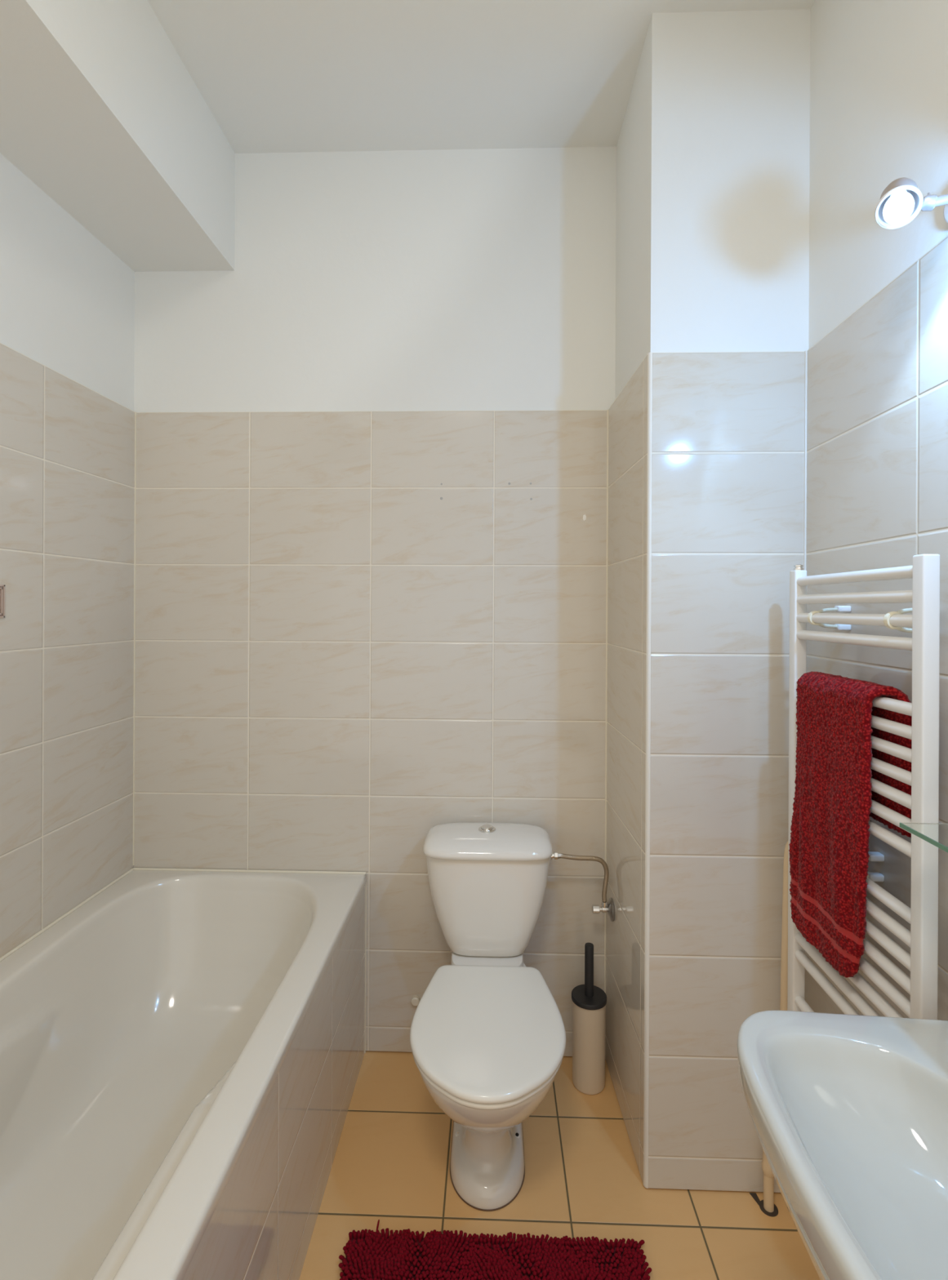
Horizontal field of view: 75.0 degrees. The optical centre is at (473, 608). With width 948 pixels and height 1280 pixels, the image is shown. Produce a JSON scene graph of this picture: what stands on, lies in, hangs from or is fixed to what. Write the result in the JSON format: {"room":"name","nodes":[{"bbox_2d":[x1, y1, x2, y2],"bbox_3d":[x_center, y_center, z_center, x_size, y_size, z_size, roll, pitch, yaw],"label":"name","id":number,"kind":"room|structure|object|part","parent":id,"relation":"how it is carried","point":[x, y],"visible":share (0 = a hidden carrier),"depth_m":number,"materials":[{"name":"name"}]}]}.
{"room":"bathroom","nodes":[
{"label":"bathroom","id":0,"kind":"room"},
{"bbox_2d":[0,153,134,957],"bbox_3d":[-1.283,-0.029,0.676,0.234,2.960,2.772,0,0,2],"label":"wall","id":1,"kind":"structure","parent":0,"point":[67,300],"depth_m":1.72,"materials":[{"name":"beige tile"}]},
{"bbox_2d":[0,584,4,617],"bbox_3d":[-1.160,-0.017,1.482,0.011,0.080,0.080,0,0,2],"label":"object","id":2,"kind":"structure","parent":1,"relation":"attached to","point":[2,586],"depth_m":1.51,"materials":[{"name":"beige"}]},
{"bbox_3d":[-1.162,-0.017,1.482,0.007,0.080,0.080,0,0,2],"label":"tile plate","id":3,"kind":"part","parent":2,"relation":"part of","materials":[{"name":"beige"}]},
{"bbox_2d":[0,0,235,271],"bbox_3d":[-1.079,-1.314,0.669,0.488,0.388,2.772,0,0,2],"label":"beam","id":4,"kind":"structure","parent":0,"point":[100,108],"depth_m":1.55,"materials":[{"name":"white paint"}]},
{"bbox_2d":[133,146,616,1056],"bbox_3d":[-0.136,-0.025,2.083,2.300,2.960,0.164,0,0,2],"label":"wall","id":5,"kind":"structure","parent":0,"point":[371,540],"depth_m":2.02,"materials":[{"name":"beige tile"}]},
{"bbox_2d":[364,881,366,1053],"bbox_3d":[-0.355,1.175,2.020,0.003,0.558,0.005,0,0,2],"label":"trim","id":6,"kind":"structure","parent":5,"relation":"attached to","point":[366,882],"depth_m":2.02,"materials":[{"name":"beige"}]},
{"bbox_2d":[133,409,608,993],"bbox_3d":[-0.348,0.402,2.020,1.556,2.095,0.004,0,0,2],"label":"trim","id":7,"kind":"structure","parent":5,"relation":"attached to","point":[135,537],"depth_m":2.00,"materials":[{"name":"beige"}]},
{"bbox_2d":[147,0,814,153],"bbox_3d":[-0.195,-1.554,0.731,2.450,0.100,2.950,0,0,2],"label":"ceiling","id":8,"kind":"structure","parent":0,"point":[275,76],"depth_m":1.71,"materials":[{"name":"white paint"}]},
{"bbox_2d":[299,1050,820,1279],"bbox_3d":[-0.210,1.506,0.732,2.450,0.100,2.950,0,0,2],"label":"floor","id":9,"kind":"structure","parent":0,"point":[391,1164],"depth_m":1.53,"materials":[{"name":"tile"}]},
{"bbox_2d":[0,867,366,1279],"bbox_3d":[-0.799,1.156,1.178,0.842,0.594,1.714,0,0,2],"label":"bathtub","id":10,"kind":"object","parent":9,"relation":"on","point":[182,1050],"visible":1,"depth_m":1.49,"materials":[{"name":"white ceramic"}]},
{"bbox_3d":[-0.404,1.175,1.168,0.042,0.560,1.710,0,0,2],"label":"panel","id":11,"kind":"part","parent":10,"relation":"part of","materials":[{"name":"tile"}]},
{"bbox_2d":[409,822,565,1211],"bbox_3d":[0.033,1.064,1.652,0.389,0.785,0.715,0,0,2],"label":"toilet","id":12,"kind":"object","parent":9,"relation":"on","point":[487,1033],"visible":1,"depth_m":1.59,"materials":[{"name":"white ceramic"}]},
{"bbox_3d":[0.042,0.883,1.902,0.376,0.309,0.200,0,0,2],"label":"tank","id":13,"kind":"part","parent":12,"relation":"part of","materials":[{"name":"white ceramic"}]},
{"bbox_3d":[0.043,0.708,1.897,0.389,0.050,0.219,0,0,2],"label":"tank lid","id":14,"kind":"part","parent":12,"relation":"part of","materials":[{"name":"white ceramic"}]},
{"bbox_3d":[0.034,1.051,1.535,0.372,0.014,0.474,0,0,2],"label":"seat","id":15,"kind":"part","parent":12,"relation":"part of","materials":[{"name":"white plastic"}]},
{"bbox_3d":[0.034,1.033,1.535,0.380,0.020,0.482,0,0,2],"label":"seat lid","id":16,"kind":"part","parent":12,"relation":"part of","materials":[{"name":"white plastic"}]},
{"bbox_2d":[337,1219,651,1279],"bbox_3d":[0.038,1.442,1.192,0.688,0.028,0.485,0,0,2],"label":"bath mat","id":17,"kind":"object","parent":9,"relation":"on","point":[404,1255],"visible":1,"depth_m":1.37,"materials":[{"name":"red fabric"}]},
{"bbox_2d":[571,942,606,1094],"bbox_3d":[0.353,1.244,1.895,0.107,0.425,0.107,0,0,2],"label":"toilet brush","id":18,"kind":"object","parent":9,"relation":"on","point":[588,1000],"visible":1,"depth_m":1.86,"materials":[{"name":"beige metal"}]},
{"bbox_3d":[0.353,1.109,1.895,0.027,0.154,0.027,0,0,2],"label":"handle","id":19,"kind":"part","parent":18,"relation":"part of","materials":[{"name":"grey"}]},
{"bbox_3d":[0.353,1.193,1.895,0.107,0.014,0.107,0,0,2],"label":"brush lid","id":20,"kind":"part","parent":18,"relation":"part of","materials":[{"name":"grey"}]},
{"bbox_2d":[749,841,787,1217],"bbox_3d":[0.748,1.003,1.492,0.148,0.916,0.050,0,0,25],"label":"pipe","id":21,"kind":"object","parent":9,"relation":"on","point":[766,1206],"visible":0.29,"depth_m":1.48,"materials":[{"name":"beige"}]},
{"bbox_2d":[604,8,810,1192],"bbox_3d":[0.632,-0.021,1.772,0.418,2.960,0.462,0,0,2],"label":"wall pillar","id":22,"kind":"structure","parent":0,"point":[713,146],"depth_m":1.55,"materials":[{"name":"beige tile"}]},
{"bbox_2d":[591,897,614,921],"bbox_3d":[0.395,0.928,1.904,0.062,0.067,0.067,0,0,2],"label":"angle valve","id":23,"kind":"object","parent":22,"relation":"attached to","point":[606,907],"visible":1,"depth_m":1.89,"materials":[{"name":"silver metal"}]},
{"bbox_2d":[550,851,608,902],"bbox_3d":[0.325,0.825,1.896,0.181,0.156,0.025,0,0,-2],"label":"hose","id":24,"kind":"object","parent":23,"relation":"attached to","point":[555,855],"visible":0.98,"depth_m":1.89,"materials":[{"name":"silver metal"}]},
{"bbox_3d":[0.375,0.928,1.905,0.022,0.026,0.026,0,0,2],"label":"handle","id":25,"kind":"part","parent":23,"relation":"part of","materials":[{"name":"silver metal"}]},
{"bbox_2d":[643,351,652,1188],"bbox_3d":[0.437,0.406,1.552,0.010,2.097,0.010,0,0,2],"label":"trim","id":26,"kind":"structure","parent":22,"relation":"attached to","point":[650,353],"depth_m":1.55,"materials":[{"name":"white plastic"}]},
{"bbox_2d":[804,0,947,1020],"bbox_3d":[0.882,-0.019,0.609,0.175,2.960,2.772,0,0,2],"label":"wall","id":27,"kind":"structure","parent":0,"point":[877,373],"depth_m":1.25,"materials":[{"name":"beige tile"}]},
{"bbox_2d":[803,350,807,569],"bbox_3d":[0.820,0.261,1.534,0.004,1.800,0.004,0,0,2],"label":"trim","id":28,"kind":"structure","parent":27,"relation":"attached to","point":[806,351],"depth_m":1.53,"materials":[{"name":"white plastic"}]},
{"bbox_2d":[737,1010,947,1279],"bbox_3d":[0.568,0.690,0.643,0.446,0.160,0.593,0,0,2],"label":"washbasin","id":29,"kind":"object","parent":27,"relation":"attached to","point":[848,1113],"visible":1,"depth_m":0.79,"materials":[{"name":"grey ceramic"}]},
{"bbox_2d":[786,554,939,1020],"bbox_3d":[0.764,0.540,1.207,0.092,1.280,0.447,0,0,2],"label":"towel radiator","id":30,"kind":"object","parent":27,"relation":"attached to","point":[922,986],"visible":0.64,"depth_m":1.06,"materials":[{"name":"white metal"}]},
{"bbox_3d":[0.740,0.517,1.417,0.028,1.207,0.029,0,0,2],"label":"post","id":31,"kind":"part","parent":30,"relation":"part of","materials":[{"name":"white metal"}]},
{"bbox_2d":[788,671,911,977],"bbox_3d":[0.731,0.420,1.228,0.079,0.568,0.328,0,0,2],"label":"towel","id":32,"kind":"object","parent":30,"relation":"hanging from","point":[828,845],"visible":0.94,"depth_m":1.19,"materials":[{"name":"red fabric"}]},
{"bbox_3d":[0.727,0.517,0.998,0.028,1.207,0.028,0,0,2],"label":"post","id":33,"kind":"part","parent":30,"relation":"part of","materials":[{"name":"white metal"}]},
{"bbox_2d":[874,177,947,228],"bbox_3d":[0.733,-0.652,0.745,0.159,0.197,0.646,0,0,2],"label":"wall spotlight","id":34,"kind":"object","parent":27,"relation":"attached to","point":[901,200],"visible":1,"depth_m":1.01,"materials":[{"name":"white metal"}]},
{"bbox_3d":[0.704,-0.671,1.028,0.046,0.064,0.052,0,0,2],"label":"bulb","id":35,"kind":"part","parent":34,"relation":"part of","materials":[{"name":"white glass"}]},
{"bbox_3d":[0.768,-0.674,1.018,0.063,0.038,0.029,0,0,2],"label":"arm","id":36,"kind":"part","parent":34,"relation":"part of","materials":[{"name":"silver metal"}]},
{"bbox_3d":[0.800,-0.674,0.738,0.024,0.072,0.637,0,0,2],"label":"wall plate","id":37,"kind":"part","parent":34,"relation":"part of","materials":[{"name":"white metal"}]},
{"bbox_2d":[899,822,947,853],"bbox_3d":[0.713,0.326,0.653,0.162,0.024,0.550,0,0,2],"label":"glass shelf","id":38,"kind":"object","parent":27,"relation":"attached to","point":[935,833],"visible":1,"depth_m":0.89,"materials":[{"name":"clear glass"}]}
]}

